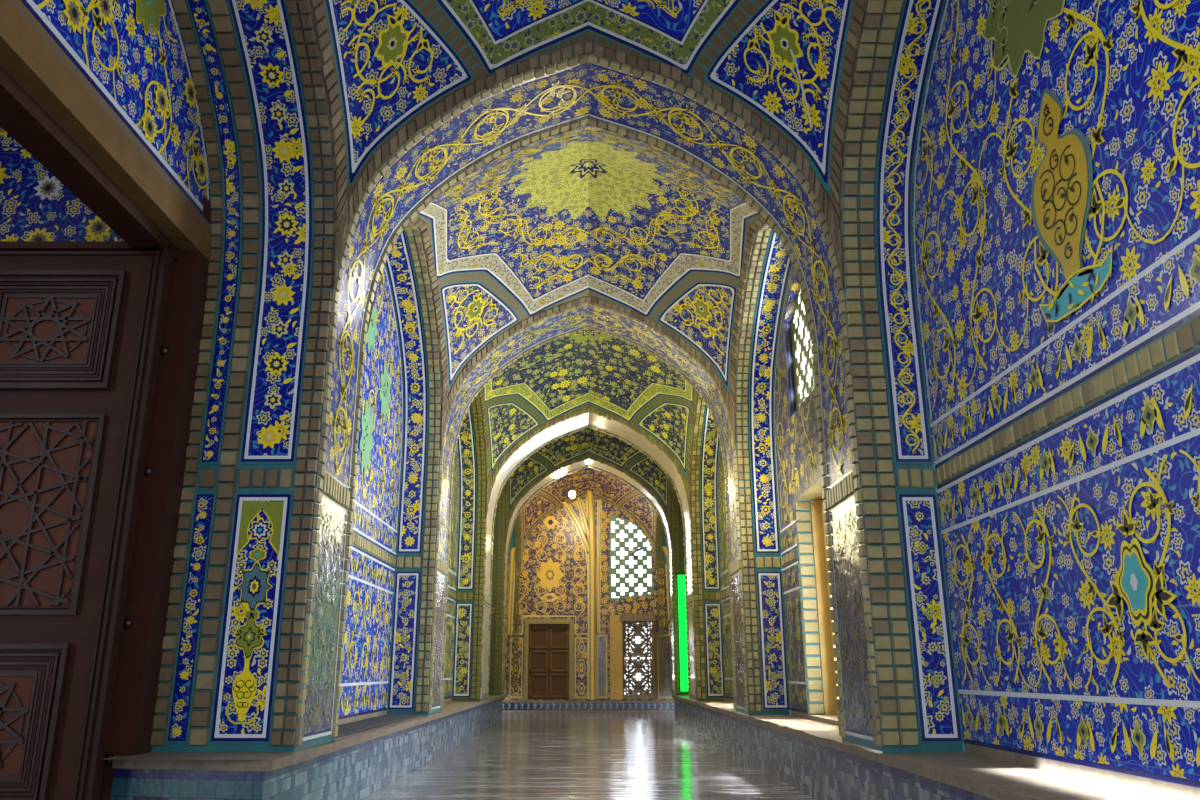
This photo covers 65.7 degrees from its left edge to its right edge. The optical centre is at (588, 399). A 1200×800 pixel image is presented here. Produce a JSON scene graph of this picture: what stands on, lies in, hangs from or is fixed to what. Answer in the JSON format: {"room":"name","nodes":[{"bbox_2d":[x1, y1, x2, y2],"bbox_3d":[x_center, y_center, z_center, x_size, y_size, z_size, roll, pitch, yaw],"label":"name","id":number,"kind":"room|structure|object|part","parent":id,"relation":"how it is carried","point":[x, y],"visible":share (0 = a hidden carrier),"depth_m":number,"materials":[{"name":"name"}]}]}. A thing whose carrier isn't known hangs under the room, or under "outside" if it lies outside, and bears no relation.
{"room":"mosque","nodes":[
{"label":"mosque","id":0,"kind":"room"},
{"bbox_2d":[21,0,520,752],"bbox_3d":[-2.285,1.837,13.552,0.950,5.070,22.958,0,-16,0],"label":"wall","id":1,"kind":"structure","parent":0,"point":[142,57],"depth_m":6.42,"materials":[{"name":"brick"}]},
{"bbox_2d":[0,241,174,799],"bbox_3d":[-3.550,0.699,5.731,1.500,3.625,0.115,0,-16,0],"label":"door","id":2,"kind":"structure","parent":1,"relation":"in","point":[82,323],"depth_m":5.76,"materials":[{"name":"brown wood"}]},
{"bbox_3d":[-3.525,1.875,5.360,0.604,0.575,0.024,0,-16,0],"label":"carved panel","id":3,"kind":"part","parent":2,"relation":"part of","materials":[{"name":"brown wood"}]},
{"bbox_3d":[-3.525,1.873,5.352,0.940,0.911,0.045,0,-16,0],"label":"panel moulding","id":4,"kind":"part","parent":2,"relation":"part of","materials":[{"name":"brown wood"}]},
{"bbox_3d":[-3.525,0.684,5.707,0.850,1.140,0.024,0,-16,0],"label":"carved panel","id":5,"kind":"part","parent":2,"relation":"part of","materials":[{"name":"brown wood"}]},
{"bbox_3d":[-3.525,-0.458,6.040,0.604,0.478,0.024,0,-16,0],"label":"carved panel","id":6,"kind":"part","parent":2,"relation":"part of","materials":[{"name":"brown wood"}]},
{"bbox_3d":[-3.525,0.684,5.707,0.960,1.240,0.030,0,-16,0],"label":"panel moulding","id":7,"kind":"part","parent":2,"relation":"part of","materials":[{"name":"brown wood"}]},
{"bbox_3d":[-3.525,-0.460,6.032,0.940,0.815,0.045,0,-16,0],"label":"panel moulding","id":8,"kind":"part","parent":2,"relation":"part of","materials":[{"name":"brown wood"}]},
{"bbox_2d":[0,0,212,262],"bbox_3d":[-2.860,-1.634,4.643,0.360,0.345,4.300,0,-16,0],"label":"trim","id":9,"kind":"structure","parent":1,"relation":"attached to","point":[48,106],"depth_m":5.13,"materials":[{"name":"brown wood"}]},
{"bbox_2d":[100,196,211,799],"bbox_3d":[-2.820,0.616,6.045,0.260,4.200,0.288,0,-16,0],"label":"trim","id":10,"kind":"structure","parent":1,"relation":"attached to","point":[133,713],"depth_m":5.93,"materials":[{"name":"brown wood"}]},
{"bbox_2d":[165,492,215,743],"bbox_3d":[-2.540,1.364,5.948,0.140,1.570,0.009,0,-16,0],"label":"mosaic","id":11,"kind":"object","parent":1,"relation":"attached to","point":[179,717],"visible":1,"depth_m":5.94,"materials":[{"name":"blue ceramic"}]},
{"bbox_2d":[185,0,242,463],"bbox_3d":[-2.540,-1.686,4.736,0.140,3.227,4.044,0,-16,0],"label":"mosaic band","id":12,"kind":"object","parent":1,"relation":"attached to","point":[199,12],"visible":1,"depth_m":6.46,"materials":[{"name":"blue tile"}]},
{"bbox_2d":[208,492,292,743],"bbox_3d":[-2.152,1.363,5.947,0.385,1.570,0.013,0,-16,0],"label":"mosaic","id":13,"kind":"object","parent":1,"relation":"attached to","point":[249,640],"visible":1,"depth_m":5.94,"materials":[{"name":"tile"}]},
{"bbox_2d":[226,0,313,463],"bbox_3d":[-2.152,-1.686,4.736,0.385,3.227,4.044,0,-16,0],"label":"mosaic band","id":14,"kind":"object","parent":1,"relation":"attached to","point":[263,32],"visible":1,"depth_m":6.46,"materials":[{"name":"blue tile"}]},
{"bbox_2d":[387,570,421,710],"bbox_3d":[-2.127,2.763,10.749,0.315,1.570,0.009,0,-16,0],"label":"mosaic","id":15,"kind":"object","parent":1,"relation":"attached to","point":[407,583],"visible":1,"depth_m":10.74,"materials":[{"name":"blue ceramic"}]},
{"bbox_2d":[385,229,427,553],"bbox_3d":[-2.127,-0.286,9.536,0.315,3.227,4.044,0,-16,0],"label":"mosaic band","id":16,"kind":"object","parent":1,"relation":"attached to","point":[399,264],"visible":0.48,"depth_m":11.21,"materials":[{"name":"blue tile"}]},
{"bbox_2d":[452,602,473,697],"bbox_3d":[-2.127,4.218,15.741,0.315,1.570,0.009,0,-16,0],"label":"mosaic","id":17,"kind":"object","parent":1,"relation":"attached to","point":[463,627],"visible":1,"depth_m":15.74,"materials":[{"name":"tile"}]},
{"bbox_2d":[456,405,476,590],"bbox_3d":[-2.127,1.141,14.432,0.315,3.227,4.244,0,-16,0],"label":"mosaic band","id":18,"kind":"object","parent":1,"relation":"attached to","point":[465,576],"visible":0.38,"depth_m":16.27,"materials":[{"name":"green tile"}]},
{"bbox_2d":[510,466,656,570],"bbox_3d":[0.000,2.682,23.227,3.624,2.850,3.905,0,-16,0],"label":"ceiling","id":19,"kind":"structure","parent":0,"point":[605,487],"depth_m":24.83,"materials":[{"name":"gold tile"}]},
{"bbox_2d":[569,473,575,497],"bbox_3d":[-0.400,1.873,22.994,0.170,1.128,0.166,0,-16,0],"label":"hanging lamp","id":20,"kind":"object","parent":19,"relation":"hanging from","point":[572,494],"visible":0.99,"depth_m":22.83,"materials":[{"name":"glass"}]},
{"bbox_3d":[-0.400,2.321,22.864,0.170,0.196,0.166,0,-16,0],"label":"bulb","id":21,"kind":"part","parent":20,"relation":"part of","materials":[{"name":"white glass"}]},
{"bbox_2d":[309,0,867,295],"bbox_3d":[0.000,-2.628,5.011,3.623,2.850,4.054,0,-16,0],"label":"ceiling","id":22,"kind":"structure","parent":0,"point":[390,68],"depth_m":6.73,"materials":[{"name":"blue tile"}]},
{"bbox_2d":[790,49,811,126],"bbox_3d":[1.467,-2.412,6.590,0.351,0.924,0.047,14,-22,-41],"label":"wire","id":23,"kind":"object","parent":22,"relation":"attached to","point":[790,49],"visible":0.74,"depth_m":6.55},
{"bbox_2d":[366,122,810,454],"bbox_3d":[0.000,-1.229,9.811,3.623,2.850,4.054,0,-16,0],"label":"ceiling","id":24,"kind":"structure","parent":0,"point":[546,226],"depth_m":10.89,"materials":[{"name":"tile"}]},
{"bbox_2d":[362,712,814,799],"bbox_3d":[-1.500,4.108,10.521,11.000,0.001,28.500,0,-16,0],"label":"floor","id":25,"kind":"structure","parent":0,"point":[523,755],"depth_m":10.15,"materials":[{"name":"stone"}]},
{"bbox_2d":[106,694,505,799],"bbox_3d":[-2.276,4.435,12.576,1.007,0.523,15.370,0,-16,0],"label":"tiled bench","id":26,"kind":"object","parent":25,"relation":"on","point":[355,766],"visible":0.88,"depth_m":6.22,"materials":[{"name":"tile"}]},
{"bbox_2d":[335,715,418,737],"bbox_3d":[-2.060,2.985,8.557,0.360,0.014,3.632,0,-16,0],"label":"ledge","id":27,"kind":"object","parent":26,"relation":"on","point":[357,726],"visible":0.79,"depth_m":8.57,"materials":[{"name":"beige stone"}]},
{"bbox_2d":[672,694,1181,799],"bbox_3d":[2.072,3.713,10.100,0.596,0.523,20.530,0,-16,0],"label":"tiled bench","id":28,"kind":"object","parent":25,"relation":"on","point":[810,756],"visible":0.85,"depth_m":6.20,"materials":[{"name":"blue tile"}]},
{"bbox_2d":[452,327,724,516],"bbox_3d":[0.000,0.198,14.707,3.624,2.850,4.254,0,-16,0],"label":"ceiling","id":29,"kind":"structure","parent":0,"point":[576,373],"depth_m":16.17,"materials":[{"name":"green tile"}]},
{"bbox_2d":[503,491,673,699],"bbox_3d":[0.000,4.816,24.562,4.700,6.500,0.144,0,-16,0],"label":"wall","id":30,"kind":"structure","parent":0,"point":[565,569],"depth_m":24.61,"materials":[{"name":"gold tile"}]},
{"bbox_2d":[508,637,523,698],"bbox_3d":[-1.865,6.910,24.010,0.370,1.530,0.011,0,-16,0],"label":"mosaic","id":31,"kind":"object","parent":30,"relation":"attached to","point":[514,693],"visible":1,"depth_m":24.00,"materials":[{"name":"tile"}]},
{"bbox_2d":[523,619,573,699],"bbox_3d":[-1.025,6.758,24.105,1.310,2.115,0.225,0,-16,0],"label":"door","id":32,"kind":"structure","parent":30,"relation":"in","point":[548,643],"depth_m":24.13,"materials":[{"name":"wood"}]},
{"bbox_2d":[574,637,587,698],"bbox_3d":[-0.180,6.910,24.010,0.400,1.530,0.011,0,-16,0],"label":"mosaic","id":33,"kind":"object","parent":30,"relation":"attached to","point":[580,643],"visible":1,"depth_m":24.01,"materials":[{"name":"tile"}]},
{"bbox_2d":[503,700,673,711],"bbox_3d":[0.025,7.787,23.643,4.650,0.280,0.264,0,-16,0],"label":"baseboard","id":34,"kind":"structure","parent":30,"relation":"attached to","point":[508,705],"depth_m":23.52,"materials":[{"name":"tile"}]},
{"bbox_2d":[597,634,607,698],"bbox_3d":[0.350,6.873,24.027,0.300,1.610,0.001,0,-16,0],"label":"mosaic","id":35,"kind":"object","parent":30,"relation":"attached to","point":[602,639],"visible":1,"depth_m":24.02,"materials":[{"name":"tile"}]},
{"bbox_2d":[609,514,652,600],"bbox_3d":[1.140,4.190,24.871,1.200,2.366,0.050,0,-16,0],"label":"window","id":36,"kind":"structure","parent":30,"relation":"in","point":[612,553],"depth_m":24.80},
{"bbox_2d":[629,547,643,555],"bbox_3d":[1.305,4.043,24.742,0.433,0.233,0.182,6,-17,-19],"label":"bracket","id":37,"kind":"object","parent":36,"relation":"attached to","point":[641,548],"visible":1,"depth_m":24.70,"materials":[{"name":"metal"}]},
{"bbox_2d":[610,614,657,699],"bbox_3d":[1.171,6.637,24.075,1.222,2.130,0.200,0,-16,0],"label":"window","id":38,"kind":"structure","parent":30,"relation":"in","point":[619,687],"depth_m":24.07,"materials":[{"name":"brown wood"}]},
{"bbox_2d":[656,634,673,698],"bbox_3d":[1.980,6.873,24.027,0.440,1.610,0.001,0,-16,0],"label":"mosaic","id":39,"kind":"object","parent":30,"relation":"attached to","point":[665,693],"visible":0.6,"depth_m":24.00,"materials":[{"name":"tile"}]},
{"bbox_2d":[494,427,682,543],"bbox_3d":[0.000,1.507,19.195,3.623,2.850,2.702,0,-16,0],"label":"ceiling","id":40,"kind":"structure","parent":0,"point":[583,444],"depth_m":20.37,"materials":[{"name":"green tile"}]},
{"bbox_2d":[294,53,882,751],"bbox_3d":[0.000,-0.120,6.884,3.620,5.036,0.950,0,-16,0],"label":"arch","id":41,"kind":"object","parent":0,"point":[532,105],"visible":1,"depth_m":7.06,"materials":[{"name":"tile"}]},
{"bbox_3d":[-1.807,1.430,6.432,0.007,1.806,0.950,0,-16,0],"label":"jamb panel","id":42,"kind":"part","parent":41,"relation":"part of","materials":[{"name":"grey tile"}]},
{"bbox_3d":[1.807,1.430,6.432,0.007,1.806,0.950,0,-16,0],"label":"jamb panel","id":43,"kind":"part","parent":41,"relation":"part of","materials":[{"name":"grey tile"}]},
{"bbox_2d":[429,302,747,714],"bbox_3d":[0.000,1.279,11.684,3.620,5.036,0.950,0,-16,0],"label":"arch","id":44,"kind":"object","parent":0,"point":[617,324],"visible":1,"depth_m":11.93,"materials":[{"name":"tile"}]},
{"bbox_3d":[-1.807,2.829,11.232,0.007,1.806,0.950,0,-16,0],"label":"jamb panel","id":45,"kind":"part","parent":44,"relation":"part of","materials":[{"name":"grey tile"}]},
{"bbox_3d":[1.807,2.829,11.232,0.007,1.806,0.950,0,-16,0],"label":"jamb panel","id":46,"kind":"part","parent":44,"relation":"part of","materials":[{"name":"grey tile"}]},
{"bbox_2d":[480,411,696,700],"bbox_3d":[0.000,2.769,16.796,3.620,5.036,1.200,0,-16,0],"label":"arch","id":47,"kind":"object","parent":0,"point":[586,419],"visible":1,"depth_m":17.05,"materials":[{"name":"stone"}]},
{"bbox_3d":[-1.810,4.319,16.344,0.001,1.806,1.200,0,-16,0],"label":"jamb panel","id":48,"kind":"part","parent":47,"relation":"part of","materials":[{"name":"beige stone"}]},
{"bbox_3d":[1.810,4.319,16.344,0.001,1.806,1.200,0,-16,0],"label":"jamb panel","id":49,"kind":"part","parent":47,"relation":"part of","materials":[{"name":"beige stone"}]},
{"bbox_2d":[501,458,675,694],"bbox_3d":[0.000,3.818,20.396,3.620,5.036,0.900,0,-16,0],"label":"arch","id":50,"kind":"object","parent":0,"point":[573,467],"visible":1,"depth_m":20.67,"materials":[{"name":"stone"}]},
{"bbox_3d":[-1.810,5.369,19.945,0.001,1.806,0.900,0,-16,0],"label":"jamb panel","id":51,"kind":"part","parent":50,"relation":"part of","materials":[{"name":"beige stone"}]},
{"bbox_3d":[1.810,5.369,19.945,0.001,1.806,0.900,0,-16,0],"label":"jamb panel","id":52,"kind":"part","parent":50,"relation":"part of","materials":[{"name":"beige stone"}]},
{"bbox_2d":[656,0,1199,799],"bbox_3d":[2.092,1.837,13.553,0.565,5.070,22.958,0,-16,0],"label":"wall","id":53,"kind":"structure","parent":0,"point":[1056,182],"depth_m":4.81,"materials":[{"name":"brick"}]},
{"bbox_2d":[676,573,688,690],"bbox_3d":[2.065,4.833,19.466,0.410,2.415,0.098,0,-16,0],"label":"light strip","id":54,"kind":"object","parent":53,"relation":"hanging from","point":[683,640],"visible":0.43,"depth_m":19.44,"materials":[{"name":"plastic"}]},
{"bbox_2d":[700,405,720,590],"bbox_3d":[2.127,1.141,14.432,0.315,3.227,4.244,0,-16,0],"label":"mosaic band","id":55,"kind":"object","parent":53,"relation":"attached to","point":[711,576],"visible":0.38,"depth_m":16.27,"materials":[{"name":"green tile"}]},
{"bbox_2d":[703,602,724,697],"bbox_3d":[2.127,4.218,15.741,0.315,1.570,0.009,0,-16,0],"label":"mosaic","id":56,"kind":"object","parent":53,"relation":"attached to","point":[713,627],"visible":1,"depth_m":15.74,"materials":[{"name":"tile"}]},
{"bbox_2d":[749,230,791,553],"bbox_3d":[2.127,-0.286,9.536,0.315,3.227,4.044,0,-16,0],"label":"mosaic band","id":57,"kind":"object","parent":53,"relation":"attached to","point":[777,264],"visible":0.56,"depth_m":11.21,"materials":[{"name":"blue tile"}]},
{"bbox_2d":[755,570,789,710],"bbox_3d":[2.127,2.763,10.749,0.315,1.570,0.009,0,-16,0],"label":"mosaic","id":58,"kind":"object","parent":53,"relation":"attached to","point":[769,583],"visible":1,"depth_m":10.74,"materials":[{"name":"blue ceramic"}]},
{"bbox_2d":[784,273,814,417],"bbox_3d":[2.410,-0.893,9.713,0.250,1.650,2.200,0,-16,0],"label":"window","id":59,"kind":"structure","parent":53,"relation":"in","point":[800,367],"depth_m":10.56,"materials":[{"name":"glass"}]},
{"bbox_2d":[794,479,839,720],"bbox_3d":[2.505,1.906,8.897,0.440,2.320,2.304,0,-16,0],"label":"doorway","id":60,"kind":"structure","parent":53,"relation":"in","point":[819,659],"depth_m":9.98,"materials":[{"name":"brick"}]},
{"bbox_3d":[2.625,1.882,8.904,0.090,2.270,2.300,0,-16,0],"label":"frame","id":61,"kind":"part","parent":60,"relation":"part of","materials":[{"name":"brown wood"}]},
{"bbox_2d":[875,0,945,463],"bbox_3d":[2.180,-1.686,4.736,0.270,3.227,4.044,0,-16,0],"label":"mosaic band","id":62,"kind":"object","parent":53,"relation":"attached to","point":[920,20],"visible":1,"depth_m":6.46,"materials":[{"name":"blue tile"}]},
{"bbox_2d":[897,492,963,743],"bbox_3d":[2.180,1.364,5.948,0.270,1.570,0.009,0,-16,0],"label":"mosaic","id":63,"kind":"object","parent":53,"relation":"attached to","point":[931,637],"visible":1,"depth_m":5.94,"materials":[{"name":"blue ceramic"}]},
{"bbox_3d":[-4.610,-0.637,4.248,3.780,5.600,4.600,0,-16,0],"label":"wall","id":64,"kind":"structure","parent":0,"visible":0},
{"bbox_2d":[0,126,123,240],"bbox_3d":[-4.650,-0.009,6.366,3.600,5.580,0.022,0,-16,0],"label":"mosaic","id":65,"kind":"object","parent":64,"relation":"attached to","point":[35,205],"visible":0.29,"depth_m":6.79,"materials":[{"name":"tile"}]}
]}

